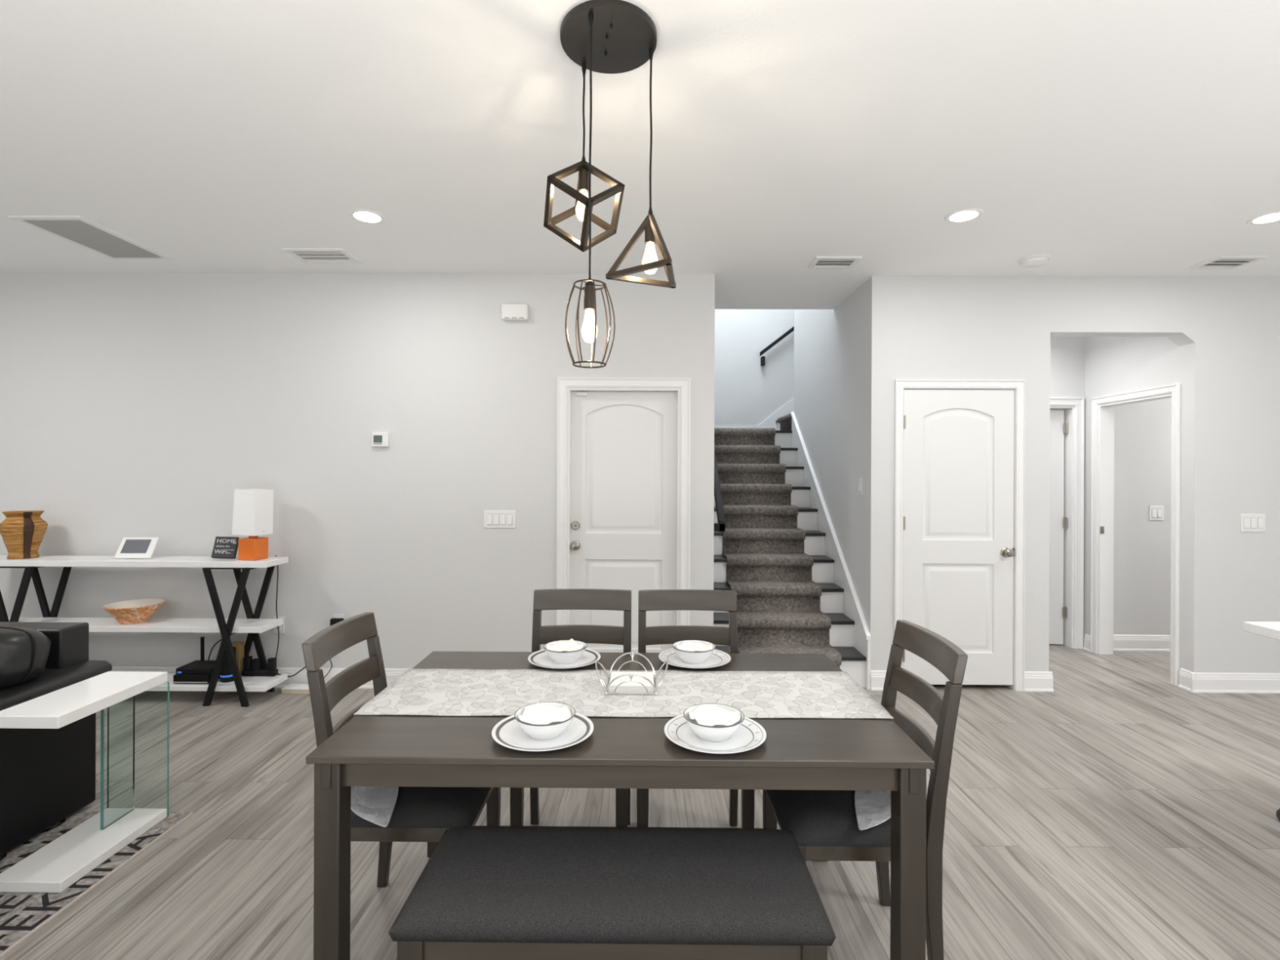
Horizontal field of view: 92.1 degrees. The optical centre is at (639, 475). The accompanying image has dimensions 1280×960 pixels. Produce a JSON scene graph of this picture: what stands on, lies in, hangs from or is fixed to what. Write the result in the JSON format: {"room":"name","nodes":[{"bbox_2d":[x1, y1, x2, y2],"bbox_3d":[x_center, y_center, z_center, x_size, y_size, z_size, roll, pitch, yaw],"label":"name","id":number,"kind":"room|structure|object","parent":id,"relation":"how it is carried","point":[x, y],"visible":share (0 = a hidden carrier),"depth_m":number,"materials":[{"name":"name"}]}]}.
{"room":"dining room","nodes":[
{"label":"dining room","id":0,"kind":"room"},
{"bbox_2d":[0,0,1279,309],"bbox_3d":[0.019,-1.426,1.600,13.000,0.120,10.000,0,0,0],"label":"ceiling","id":1,"kind":"structure","parent":0,"point":[1100,138],"depth_m":2.48,"materials":[{"name":"white paint"}]},
{"bbox_2d":[8,215,173,259],"bbox_3d":[-3.163,-1.375,3.601,0.385,0.010,0.648,0,0,0],"label":"ceiling vent","id":2,"kind":"object","parent":1,"relation":"in","point":[78,230],"visible":1,"depth_m":3.53,"materials":[{"name":"white plastic"}]},
{"bbox_2d":[282,248,362,263],"bbox_3d":[-1.979,-1.368,3.857,0.370,0.014,0.248,0,0,0],"label":"ceiling vent","id":3,"kind":"object","parent":1,"relation":"in","point":[307,255],"visible":1,"depth_m":3.85,"materials":[{"name":"white plastic"}]},
{"bbox_2d":[348,208,386,224],"bbox_3d":[-1.446,-1.369,3.272,0.184,0.006,0.184,0,0,0],"label":"recessed light","id":4,"kind":"object","parent":1,"relation":"in","point":[367,216],"visible":1,"depth_m":3.26,"materials":[{"name":"white plastic"}]},
{"bbox_2d":[543,0,675,368],"bbox_3d":[-0.102,-0.843,1.943,0.444,1.047,0.432,0,0,0],"label":"pendant lamp","id":5,"kind":"object","parent":1,"relation":"hanging from","point":[598,36],"visible":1,"depth_m":1.92,"materials":[{"name":"grey metal"}]},
{"bbox_2d":[577,168,588,194],"bbox_3d":[-0.185,-0.963,2.022,0.035,0.071,0.035,0,0,0],"label":"socket","id":6,"kind":"object","parent":5,"relation":"attached to","point":[583,174],"depth_m":2.01,"materials":[{"name":"brown metal"}]},
{"bbox_2d":[583,284,595,311],"bbox_3d":[-0.147,-0.516,1.798,0.035,0.071,0.035,0,0,0],"label":"socket","id":7,"kind":"object","parent":5,"relation":"attached to","point":[588,292],"depth_m":1.78,"materials":[{"name":"brown metal"}]},
{"bbox_2d":[644,220,655,245],"bbox_3d":[0.033,-0.763,1.943,0.035,0.071,0.035,0,0,0],"label":"socket","id":8,"kind":"object","parent":5,"relation":"attached to","point":[650,239],"depth_m":1.93,"materials":[{"name":"brown metal"}]},
{"bbox_2d":[807,256,862,268],"bbox_3d":[1.239,-1.354,3.935,0.285,0.014,0.200,0,0,0],"label":"ceiling vent","id":9,"kind":"object","parent":1,"relation":"in","point":[819,262],"visible":1,"depth_m":3.93,"materials":[{"name":"white plastic"}]},
{"bbox_2d":[944,208,983,223],"bbox_3d":[1.694,-1.356,3.227,0.184,0.006,0.184,0,0,0],"label":"recessed light","id":10,"kind":"object","parent":1,"relation":"in","point":[966,215],"visible":1,"depth_m":3.22,"materials":[{"name":"white plastic"}]},
{"bbox_2d":[1018,253,1050,267],"bbox_3d":[2.468,-1.334,3.861,0.170,0.042,0.170,0,0,0],"label":"smoke detector","id":11,"kind":"object","parent":1,"relation":"attached to","point":[1038,260],"visible":1,"depth_m":3.82,"materials":[{"name":"white plastic"}]},
{"bbox_2d":[1186,255,1269,269],"bbox_3d":[3.717,-1.343,3.906,0.300,0.014,0.230,0,0,0],"label":"ceiling vent","id":12,"kind":"object","parent":1,"relation":"in","point":[1220,262],"visible":1,"depth_m":3.90,"materials":[{"name":"white plastic"}]},
{"bbox_2d":[1245,210,1279,225],"bbox_3d":[3.306,-1.349,3.234,0.184,0.006,0.184,0,0,0],"label":"recessed light","id":13,"kind":"object","parent":1,"relation":"in","point":[1273,216],"visible":1,"depth_m":3.25,"materials":[{"name":"white plastic"}]},
{"bbox_2d":[0,272,1279,673],"bbox_3d":[0.033,0.044,4.270,13.000,2.820,0.160,0,0,0],"label":"wall","id":14,"kind":"structure","parent":0,"point":[132,405],"depth_m":4.20,"materials":[{"name":"white paint"}]},
{"bbox_2d":[111,666,408,688],"bbox_3d":[-3.522,1.374,4.207,5.903,0.130,0.022,0,0,0],"label":"baseboard","id":15,"kind":"structure","parent":14,"relation":"attached to","point":[392,674],"depth_m":4.20,"materials":[{"name":"white wood"}]},
{"bbox_2d":[273,616,284,633],"bbox_3d":[-2.462,1.020,4.205,0.072,0.118,0.009,0,0,0],"label":"wall outlet","id":16,"kind":"object","parent":14,"relation":"attached to","point":[282,626],"visible":0.62,"depth_m":4.20,"materials":[{"name":"white plastic"}]},
{"bbox_2d":[333,613,343,617],"bbox_3d":[-2.054,1.005,4.202,0.072,0.118,0.009,0,0,0],"label":"wall outlet","id":17,"kind":"object","parent":14,"relation":"attached to","point":[335,615],"visible":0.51,"depth_m":4.20,"materials":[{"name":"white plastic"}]},
{"bbox_2d":[329,617,343,626],"bbox_3d":[-2.055,1.008,4.181,0.084,0.074,0.038,0,0,0],"label":"power adapter","id":18,"kind":"object","parent":17,"relation":"attached to","point":[333,620],"visible":0.45,"depth_m":4.17,"materials":[{"name":"black plastic"}]},
{"bbox_2d":[372,431,389,446],"bbox_3d":[-1.761,-0.244,4.189,0.110,0.100,0.030,0,0,0],"label":"thermostat","id":19,"kind":"object","parent":14,"relation":"attached to","point":[379,438],"visible":1,"depth_m":4.18,"materials":[{"name":"white plastic"}]},
{"bbox_2d":[484,510,515,528],"bbox_3d":[-0.950,0.299,4.191,0.211,0.117,0.012,0,0,0],"label":"light switch","id":20,"kind":"object","parent":14,"relation":"attached to","point":[492,518],"visible":1,"depth_m":4.18,"materials":[{"name":"white plastic"}]},
{"bbox_2d":[501,303,528,320],"bbox_3d":[-0.845,-1.101,4.169,0.176,0.106,0.056,0,0,0],"label":"door chime","id":21,"kind":"object","parent":14,"relation":"attached to","point":[509,312],"visible":1,"depth_m":4.14,"materials":[{"name":"white plastic"}]},
{"bbox_2d":[555,377,690,625],"bbox_3d":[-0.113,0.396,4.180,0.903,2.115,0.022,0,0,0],"label":"trim","id":22,"kind":"structure","parent":14,"relation":"attached to","point":[563,383],"depth_m":4.17,"materials":[{"name":"white wood"}]},
{"bbox_2d":[570,391,677,653],"bbox_3d":[-0.113,0.439,4.250,0.735,2.030,0.101,0,0,0],"label":"door","id":23,"kind":"structure","parent":14,"relation":"in","point":[624,445],"depth_m":4.27,"materials":[{"name":"white wood"}]},
{"bbox_2d":[576,391,587,395],"bbox_3d":[-0.399,-0.560,4.256,0.076,0.028,0.024,0,0,0],"label":"sensor","id":24,"kind":"object","parent":23,"relation":"attached to","point":[578,393],"visible":1,"depth_m":4.24,"materials":[{"name":"white plastic"}]},
{"bbox_2d":[870,670,886,690],"bbox_3d":[1.655,1.396,4.196,0.169,0.130,0.022,0,0,0],"label":"baseboard","id":25,"kind":"structure","parent":14,"relation":"attached to","point":[877,677],"depth_m":4.19,"materials":[{"name":"white wood"}]},
{"bbox_2d":[902,389,1014,684],"bbox_3d":[2.167,0.422,4.192,0.762,2.012,0.101,0,0,0],"label":"door","id":26,"kind":"structure","parent":14,"relation":"in","point":[958,549],"depth_m":4.21,"materials":[{"name":"white wood"}]},
{"bbox_2d":[893,379,1026,691],"bbox_3d":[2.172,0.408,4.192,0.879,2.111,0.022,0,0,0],"label":"trim","id":27,"kind":"structure","parent":14,"relation":"attached to","point":[1020,385],"depth_m":4.19,"materials":[{"name":"white wood"}]},
{"bbox_2d":[1024,671,1053,691],"bbox_3d":[2.705,1.401,4.188,0.195,0.130,0.022,0,0,0],"label":"baseboard","id":28,"kind":"structure","parent":14,"relation":"attached to","point":[1034,681],"depth_m":4.18,"materials":[{"name":"white wood"}]},
{"bbox_2d":[1177,667,1195,692],"bbox_3d":[3.751,1.405,4.232,0.022,0.130,0.118,0,0,0],"label":"baseboard","id":29,"kind":"structure","parent":14,"relation":"attached to","point":[1184,676],"depth_m":4.23,"materials":[{"name":"white wood"}]},
{"bbox_2d":[1191,672,1279,693],"bbox_3d":[5.134,1.411,4.169,2.785,0.130,0.022,0,0,0],"label":"baseboard","id":30,"kind":"structure","parent":14,"relation":"attached to","point":[1206,682],"depth_m":4.17,"materials":[{"name":"white wood"}]},
{"bbox_2d":[1240,513,1265,532],"bbox_3d":[4.158,0.323,4.181,0.165,0.122,0.012,0,0,0],"label":"light switch","id":31,"kind":"object","parent":14,"relation":"attached to","point":[1255,522],"visible":1,"depth_m":4.18,"materials":[{"name":"white plastic"}]},
{"bbox_2d":[0,644,1279,959],"bbox_3d":[0.010,1.484,2.100,13.000,0.060,11.000,0,0,0],"label":"floor","id":32,"kind":"structure","parent":0,"point":[1121,811],"depth_m":2.49,"materials":[{"name":"grey wood"}]},
{"bbox_2d":[0,811,193,959],"bbox_3d":[-3.214,1.436,1.540,2.600,0.009,2.200,0,0,0],"label":"area rug","id":33,"kind":"object","parent":32,"relation":"on","point":[22,914],"visible":0.45,"depth_m":2.16,"materials":[{"name":"beige fabric"}]},
{"bbox_2d":[0,622,111,856],"bbox_3d":[-3.418,1.004,2.027,2.140,0.830,1.460,0,0,0],"label":"sofa","id":34,"kind":"object","parent":33,"relation":"on","point":[47,775],"visible":0.94,"depth_m":2.46,"materials":[{"name":"black leather"}]},
{"bbox_2d":[0,626,51,688],"bbox_3d":[-2.719,0.714,2.421,0.680,0.243,0.296,0,0,0],"label":"cushion","id":35,"kind":"object","parent":34,"relation":"on","point":[24,651],"depth_m":2.40,"materials":[{"name":"black leather"}]},
{"bbox_2d":[0,671,169,893],"bbox_3d":[-2.117,1.132,2.359,0.259,0.608,0.485,0,0,0],"label":"side table","id":36,"kind":"object","parent":33,"relation":"on","point":[133,707],"visible":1,"depth_m":2.44,"materials":[{"name":"white wood"}]},
{"bbox_2d":[0,555,288,706],"bbox_3d":[-3.321,0.990,3.995,1.945,0.900,0.297,0,0,0],"label":"console table","id":37,"kind":"object","parent":32,"relation":"on","point":[252,624],"depth_m":3.89,"materials":[{"name":"white wood"}]},
{"bbox_2d":[0,510,48,559],"bbox_3d":[-4.000,0.386,4.002,0.230,0.302,0.230,0,0,0],"label":"wicker vase","id":38,"kind":"object","parent":37,"relation":"on","point":[22,533],"visible":1,"depth_m":3.94,"materials":[{"name":"brown"}]},
{"bbox_2d":[102,598,164,624],"bbox_3d":[-3.288,0.893,4.011,0.314,0.119,0.314,0,0,0],"label":"decorative bowl","id":39,"kind":"object","parent":37,"relation":"on","point":[136,611],"visible":1,"depth_m":3.96,"materials":[{"name":"orange ceramic"}]},
{"bbox_2d":[114,537,159,558],"bbox_3d":[-3.271,0.473,4.017,0.224,0.132,0.098,0,0,-4],"label":"display","id":40,"kind":"object","parent":37,"relation":"on","point":[129,547],"visible":1,"depth_m":4.00,"materials":[{"name":"white plastic"}]},
{"bbox_2d":[0,555,288,568],"bbox_3d":[-3.319,0.558,3.999,1.945,0.038,0.245,0,0,0],"label":"shelf","id":41,"kind":"object","parent":37,"relation":"attached to","point":[42,561],"depth_m":3.88,"materials":[{"name":"white wood"}]},
{"bbox_2d":[8,617,283,632],"bbox_3d":[-3.325,0.970,3.999,1.895,0.035,0.235,0,0,0],"label":"shelf","id":42,"kind":"object","parent":37,"relation":"attached to","point":[250,624],"depth_m":3.94,"materials":[{"name":"white wood"}]},
{"bbox_2d":[173,672,220,684],"bbox_3d":[-2.842,1.295,3.996,0.225,0.058,0.192,0,0,0],"label":"box","id":43,"kind":"object","parent":37,"relation":"on","point":[177,678],"visible":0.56,"depth_m":3.90,"materials":[{"name":"black plastic"}]},
{"bbox_2d":[175,636,215,674],"bbox_3d":[-2.829,1.169,4.006,0.230,0.190,0.200,0,0,0],"label":"router","id":44,"kind":"object","parent":43,"relation":"on","point":[202,666],"visible":0.78,"depth_m":3.93,"materials":[{"name":"black plastic"}]},
{"bbox_2d":[207,632,235,660],"bbox_3d":[-2.675,1.121,4.149,0.414,0.245,0.037,0,0,-10],"label":"cable","id":45,"kind":"object","parent":44,"relation":"attached to","point":[233,633],"visible":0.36,"depth_m":4.13,"materials":[{"name":"black plastic"}]},
{"bbox_2d":[211,536,239,559],"bbox_3d":[-2.677,0.468,3.986,0.138,0.144,0.081,0,0,-14],"label":"sign","id":46,"kind":"object","parent":37,"relation":"on","point":[224,547],"visible":1,"depth_m":3.97,"materials":[{"name":"grey"}]},
{"bbox_2d":[167,673,287,691],"bbox_3d":[-3.322,1.338,3.999,1.945,0.033,0.245,0,0,0],"label":"shelf","id":47,"kind":"object","parent":37,"relation":"attached to","point":[251,683],"depth_m":3.89,"materials":[{"name":"white wood"}]},
{"bbox_2d":[220,646,235,682],"bbox_3d":[-2.654,1.220,3.976,0.085,0.209,0.085,0,0,0],"label":"smart speaker","id":48,"kind":"object","parent":37,"relation":"on","point":[226,676],"visible":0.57,"depth_m":3.94},
{"bbox_2d":[231,641,244,675],"bbox_3d":[-2.672,1.216,4.085,0.073,0.216,0.048,0,0,0],"label":"carton","id":49,"kind":"object","parent":37,"relation":"on","point":[239,646],"visible":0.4,"depth_m":4.07,"materials":[{"name":"brown cardboard"}]},
{"bbox_2d":[231,488,273,560],"bbox_3d":[-2.502,0.316,3.990,0.166,0.454,0.160,0,0,9],"label":"table lamp","id":50,"kind":"object","parent":37,"relation":"on","point":[253,508],"visible":1,"depth_m":3.93,"materials":[{"name":"white fabric"}]},
{"bbox_2d":[275,555,279,657],"bbox_3d":[-2.433,0.908,4.122,0.025,0.741,0.043,0,0,0],"label":"lamp cord","id":51,"kind":"object","parent":37,"relation":"hanging from","point":[276,555],"visible":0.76,"depth_m":4.13,"materials":[{"name":"black plastic"}]},
{"bbox_2d":[276,666,306,677],"bbox_3d":[-2.255,1.260,4.130,0.337,0.177,0.026,0,0,-15],"label":"cable","id":52,"kind":"object","parent":37,"relation":"attached to","point":[305,666],"visible":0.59,"depth_m":4.12,"materials":[{"name":"black plastic"}]},
{"bbox_2d":[281,683,309,693],"bbox_3d":[-2.189,1.427,4.117,0.354,0.036,0.104,0,0,0],"label":"box","id":53,"kind":"object","parent":32,"relation":"on","point":[291,688],"visible":0.52,"depth_m":4.07,"materials":[{"name":"beige"}]},
{"bbox_2d":[302,612,501,887],"bbox_3d":[-0.747,0.970,1.991,0.520,0.962,0.423,0,0,0],"label":"dining chair","id":54,"kind":"object","parent":32,"relation":"on","point":[420,814],"visible":0.48,"depth_m":1.86,"materials":[{"name":"grey wood"}]},
{"bbox_2d":[351,786,491,828],"bbox_3d":[-0.677,0.992,1.990,0.380,0.054,0.423,0,0,0],"label":"seat cushion","id":55,"kind":"object","parent":54,"relation":"on","point":[415,807],"depth_m":1.81,"materials":[{"name":"grey fabric"}]},
{"bbox_2d":[510,588,631,826],"bbox_3d":[-0.247,0.972,2.412,0.423,0.962,0.520,0,0,0],"label":"dining chair","id":56,"kind":"object","parent":32,"relation":"on","point":[553,598],"visible":0.34,"depth_m":2.61,"materials":[{"name":"grey wood"}]},
{"bbox_2d":[388,826,835,959],"bbox_3d":[-0.061,1.208,1.536,0.974,0.491,0.390,0,0,0],"label":"bench","id":57,"kind":"object","parent":32,"relation":"on","point":[483,892],"visible":1,"depth_m":1.41,"materials":[{"name":"grey fabric"}]},
{"bbox_2d":[306,651,934,959],"bbox_3d":[-0.050,1.074,1.962,1.539,0.760,0.909,0,0,0],"label":"dining table","id":58,"kind":"object","parent":32,"relation":"on","point":[367,750],"visible":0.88,"depth_m":1.55,"materials":[{"name":"grey wood"}]},
{"bbox_2d":[491,712,593,751],"bbox_3d":[-0.257,0.683,1.641,0.268,0.020,0.268,0,0,0],"label":"dinner plate","id":59,"kind":"object","parent":58,"relation":"on","point":[507,732],"visible":0.7,"depth_m":1.61,"materials":[{"name":"white ceramic"}]},
{"bbox_2d":[514,702,575,740],"bbox_3d":[-0.253,0.660,1.645,0.161,0.054,0.161,0,0,0],"label":"soup bowl","id":60,"kind":"object","parent":59,"relation":"on","point":[546,731],"visible":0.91,"depth_m":1.59,"materials":[{"name":"white ceramic"}]},
{"bbox_2d":[518,702,571,724],"bbox_3d":[-0.252,0.642,1.648,0.139,0.024,0.139,0,0,0],"label":"folded napkin","id":61,"kind":"object","parent":60,"relation":"in","point":[538,713],"visible":0.96,"depth_m":1.67,"materials":[{"name":"white fabric"}]},
{"bbox_2d":[528,648,600,668],"bbox_3d":[-0.280,0.683,2.287,0.268,0.020,0.268,0,0,-17],"label":"dinner plate","id":62,"kind":"object","parent":58,"relation":"on","point":[540,658],"visible":0.64,"depth_m":2.28,"materials":[{"name":"white ceramic"}]},
{"bbox_2d":[543,640,586,663],"bbox_3d":[-0.277,0.660,2.292,0.161,0.054,0.161,0,0,0],"label":"soup bowl","id":63,"kind":"object","parent":62,"relation":"on","point":[559,657],"visible":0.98,"depth_m":2.24,"materials":[{"name":"white ceramic"}]},
{"bbox_2d":[546,638,583,651],"bbox_3d":[-0.280,0.639,2.292,0.139,0.029,0.139,0,0,0],"label":"folded napkin","id":64,"kind":"object","parent":63,"relation":"in","point":[571,645],"visible":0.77,"depth_m":2.32,"materials":[{"name":"white fabric"}]},
{"bbox_2d":[351,668,893,830],"bbox_3d":[-0.049,0.825,1.928,1.567,0.272,0.512,0,0,0],"label":"table runner","id":65,"kind":"object","parent":58,"relation":"on","point":[416,691],"visible":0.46,"depth_m":1.91,"materials":[{"name":"white fabric"}]},
{"bbox_2d":[595,652,667,694],"bbox_3d":[-0.027,0.650,2.015,0.237,0.079,0.237,0,0,0],"label":"napkin holder","id":66,"kind":"object","parent":65,"relation":"on","point":[655,689],"visible":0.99,"depth_m":1.96,"materials":[{"name":"silver metal"}]},
{"bbox_2d":[608,671,653,693],"bbox_3d":[-0.027,0.675,2.015,0.144,0.021,0.140,0,0,0],"label":"napkin stack","id":67,"kind":"object","parent":66,"relation":"in","point":[628,686],"visible":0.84,"depth_m":1.97,"materials":[{"name":"white paper"}]},
{"bbox_2d":[658,648,730,668],"bbox_3d":[0.203,0.685,2.296,0.268,0.020,0.268,0,0,-11],"label":"dinner plate","id":68,"kind":"object","parent":58,"relation":"on","point":[718,658],"visible":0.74,"depth_m":2.29,"materials":[{"name":"white ceramic"}]},
{"bbox_2d":[672,640,715,663],"bbox_3d":[0.201,0.662,2.300,0.161,0.054,0.161,0,0,0],"label":"soup bowl","id":69,"kind":"object","parent":68,"relation":"on","point":[691,657],"visible":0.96,"depth_m":2.25,"materials":[{"name":"white ceramic"}]},
{"bbox_2d":[675,640,713,651],"bbox_3d":[0.202,0.643,2.303,0.139,0.025,0.139,0,0,0],"label":"folded napkin","id":70,"kind":"object","parent":69,"relation":"in","point":[688,646],"visible":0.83,"depth_m":2.32,"materials":[{"name":"white fabric"}]},
{"bbox_2d":[664,714,766,754],"bbox_3d":[0.198,0.685,1.633,0.268,0.020,0.268,0,0,0],"label":"dinner plate","id":71,"kind":"object","parent":58,"relation":"on","point":[750,735],"visible":0.69,"depth_m":1.61,"materials":[{"name":"white ceramic"}]},
{"bbox_2d":[683,703,744,742],"bbox_3d":[0.196,0.662,1.639,0.161,0.054,0.161,0,0,0],"label":"soup bowl","id":72,"kind":"object","parent":71,"relation":"on","point":[708,733],"visible":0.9,"depth_m":1.59,"materials":[{"name":"white ceramic"}]},
{"bbox_2d":[688,705,740,726],"bbox_3d":[0.198,0.641,1.636,0.138,0.027,0.138,0,0,0],"label":"folded napkin","id":73,"kind":"object","parent":72,"relation":"in","point":[707,715],"visible":0.97,"depth_m":1.66,"materials":[{"name":"white fabric"}]},
{"bbox_2d":[636,589,755,827],"bbox_3d":[0.198,0.974,2.409,0.423,0.962,0.520,0,0,0],"label":"dining chair","id":74,"kind":"object","parent":32,"relation":"on","point":[648,599],"visible":0.27,"depth_m":2.60,"materials":[{"name":"grey wood"}]},
{"bbox_2d":[713,411,871,689],"bbox_3d":[1.055,0.399,5.796,1.066,2.120,3.188,0,0,0],"label":"staircase","id":75,"kind":"structure","parent":32,"relation":"on","point":[850,635],"depth_m":4.97,"materials":[{"name":"white wood"}]},
{"bbox_2d":[714,413,841,667],"bbox_3d":[1.404,0.299,5.772,1.400,2.314,3.154,0,0,0],"label":"carpet","id":76,"kind":"object","parent":75,"relation":"on","point":[769,571],"visible":0.67,"depth_m":5.16,"materials":[{"name":"grey carpet"}]},
{"bbox_2d":[762,620,968,959],"bbox_3d":[0.671,0.976,1.910,0.520,0.962,0.423,0,0,0],"label":"dining chair","id":77,"kind":"object","parent":32,"relation":"on","point":[824,824],"visible":0.66,"depth_m":1.73,"materials":[{"name":"grey wood"}]},
{"bbox_2d":[766,789,926,847],"bbox_3d":[0.601,0.998,1.910,0.380,0.054,0.423,0,0,0],"label":"seat cushion","id":78,"kind":"object","parent":77,"relation":"on","point":[815,818],"depth_m":1.75,"materials":[{"name":"grey fabric"}]},
{"bbox_2d":[1243,622,1279,639],"bbox_3d":[2.779,1.006,0.988,1.100,0.920,2.600,0,0,0],"label":"kitchen island","id":79,"kind":"object","parent":32,"relation":"on","point":[1269,629],"visible":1,"depth_m":2.23,"materials":[{"name":"white stone"}]},
{"bbox_2d":[1275,808,1279,820],"bbox_3d":[2.900,1.117,2.507,0.436,0.700,0.436,0,0,0],"label":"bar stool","id":80,"kind":"object","parent":32,"relation":"on","point":[1277,813],"visible":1,"depth_m":2.65,"materials":[{"name":"black metal"}]},
{"bbox_2d":[714,309,794,426],"bbox_3d":[2.329,-1.186,7.442,3.870,5.300,0.120,0,0,0],"label":"wall","id":81,"kind":"structure","parent":0,"point":[747,393],"depth_m":7.39,"materials":[{"name":"white paint"}]},
{"bbox_2d":[714,398,793,433],"bbox_3d":[1.798,-1.177,6.898,2.522,1.429,0.974,0,0,0],"label":"baseboard","id":82,"kind":"structure","parent":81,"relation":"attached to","point":[771,422],"depth_m":7.37,"materials":[{"name":"white"}]},
{"bbox_2d":[760,326,794,365],"bbox_3d":[2.427,-2.150,7.334,2.000,1.688,0.095,0,0,0],"label":"handrail","id":83,"kind":"object","parent":81,"relation":"attached to","point":[762,357],"visible":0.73,"depth_m":7.29,"materials":[{"name":"black metal"}]},
{"bbox_2d":[793,282,865,613],"bbox_3d":[1.649,-1.189,5.372,0.116,5.300,2.070,0,0,0],"label":"wall","id":84,"kind":"structure","parent":0,"point":[829,344],"depth_m":4.94,"materials":[{"name":"white paint"}]},
{"bbox_2d":[857,478,862,494],"bbox_3d":[1.572,0.081,4.408,0.012,0.118,0.072,0,0,0],"label":"light switch","id":85,"kind":"object","parent":84,"relation":"attached to","point":[860,480],"visible":1,"depth_m":4.39,"materials":[{"name":"white plastic"}]},
{"bbox_2d":[1049,336,1084,647],"bbox_3d":[2.739,0.056,5.304,2.075,2.820,0.110,0,0,0],"label":"wall","id":86,"kind":"structure","parent":0,"point":[1067,377],"depth_m":5.24,"materials":[{"name":"white paint"}]},
{"bbox_2d":[1048,409,1067,644],"bbox_3d":[3.293,0.446,5.368,0.766,2.020,0.061,0,0,7],"label":"door","id":87,"kind":"structure","parent":86,"relation":"in","point":[1058,428],"depth_m":5.32,"materials":[{"name":"white wood"}]},
{"bbox_2d":[1049,405,1075,648],"bbox_3d":[3.265,0.438,5.300,0.850,2.060,0.110,0,0,0],"label":"trim","id":88,"kind":"structure","parent":86,"relation":"attached to","point":[1068,438],"depth_m":5.28,"materials":[{"name":"white wood"}]},
{"bbox_2d":[1049,397,1084,648],"bbox_3d":[3.264,0.403,5.234,0.990,2.130,0.022,0,0,0],"label":"trim","id":89,"kind":"structure","parent":86,"relation":"attached to","point":[1079,402],"depth_m":5.23,"materials":[{"name":"white wood"}]},
{"bbox_2d":[1084,336,1178,636],"bbox_3d":[3.830,0.061,4.835,0.115,2.820,1.030,0,0,0],"label":"wall","id":90,"kind":"structure","parent":0,"point":[1113,365],"depth_m":4.92,"materials":[{"name":"white paint"}]},
{"bbox_2d":[1083,633,1090,651],"bbox_3d":[3.759,1.405,5.178,0.022,0.130,0.082,0,0,0],"label":"baseboard","id":91,"kind":"structure","parent":90,"relation":"attached to","point":[1087,637],"depth_m":5.18,"materials":[{"name":"white wood"}]},
{"bbox_2d":[1100,526,1104,533],"bbox_3d":[3.791,0.451,5.060,0.030,0.060,0.004,0,0,0],"label":"strike plate","id":92,"kind":"object","parent":90,"relation":"attached to","point":[1102,528],"visible":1,"depth_m":5.06,"materials":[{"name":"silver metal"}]},
{"bbox_2d":[1097,392,1171,682],"bbox_3d":[3.828,0.443,4.720,0.115,2.055,0.720,0,0,0],"label":"trim","id":93,"kind":"structure","parent":90,"relation":"attached to","point":[1106,411],"depth_m":5.06,"materials":[{"name":"white wood"}]},
{"bbox_2d":[1090,383,1180,685],"bbox_3d":[3.759,0.415,4.721,0.022,2.110,0.830,0,0,0],"label":"trim","id":94,"kind":"structure","parent":90,"relation":"attached to","point":[1175,389],"depth_m":4.36,"materials":[{"name":"white wood"}]},
{"bbox_2d":[1113,397,1171,635],"bbox_3d":[5.216,0.067,5.239,2.650,2.820,0.120,0,0,0],"label":"wall","id":95,"kind":"structure","parent":0,"point":[1142,430],"depth_m":5.19,"materials":[{"name":"white paint"}]},
{"bbox_2d":[1113,634,1170,651],"bbox_3d":[5.160,1.411,5.169,2.550,0.130,0.022,0,0,0],"label":"baseboard","id":96,"kind":"structure","parent":95,"relation":"attached to","point":[1121,642],"depth_m":5.17,"materials":[{"name":"white wood"}]},
{"bbox_2d":[1149,506,1164,519],"bbox_3d":[4.340,0.318,5.180,0.118,0.118,0.012,0,0,0],"label":"light switch","id":97,"kind":"object","parent":95,"relation":"attached to","point":[1156,513],"visible":1,"depth_m":5.18,"materials":[{"name":"white plastic"}]},
{"bbox_3d":[0.451,-1.194,5.872,0.140,5.300,3.050,0,0,0],"label":"wall","id":98,"kind":"structure","parent":0,"visible":0},
{"bbox_2d":[713,449,724,531],"bbox_3d":[0.564,-0.428,5.356,0.100,1.648,2.000,0,0,0],"label":"handrail","id":99,"kind":"object","parent":98,"relation":"attached to","point":[720,526],"visible":0.48,"depth_m":4.52,"materials":[{"name":"black metal"}]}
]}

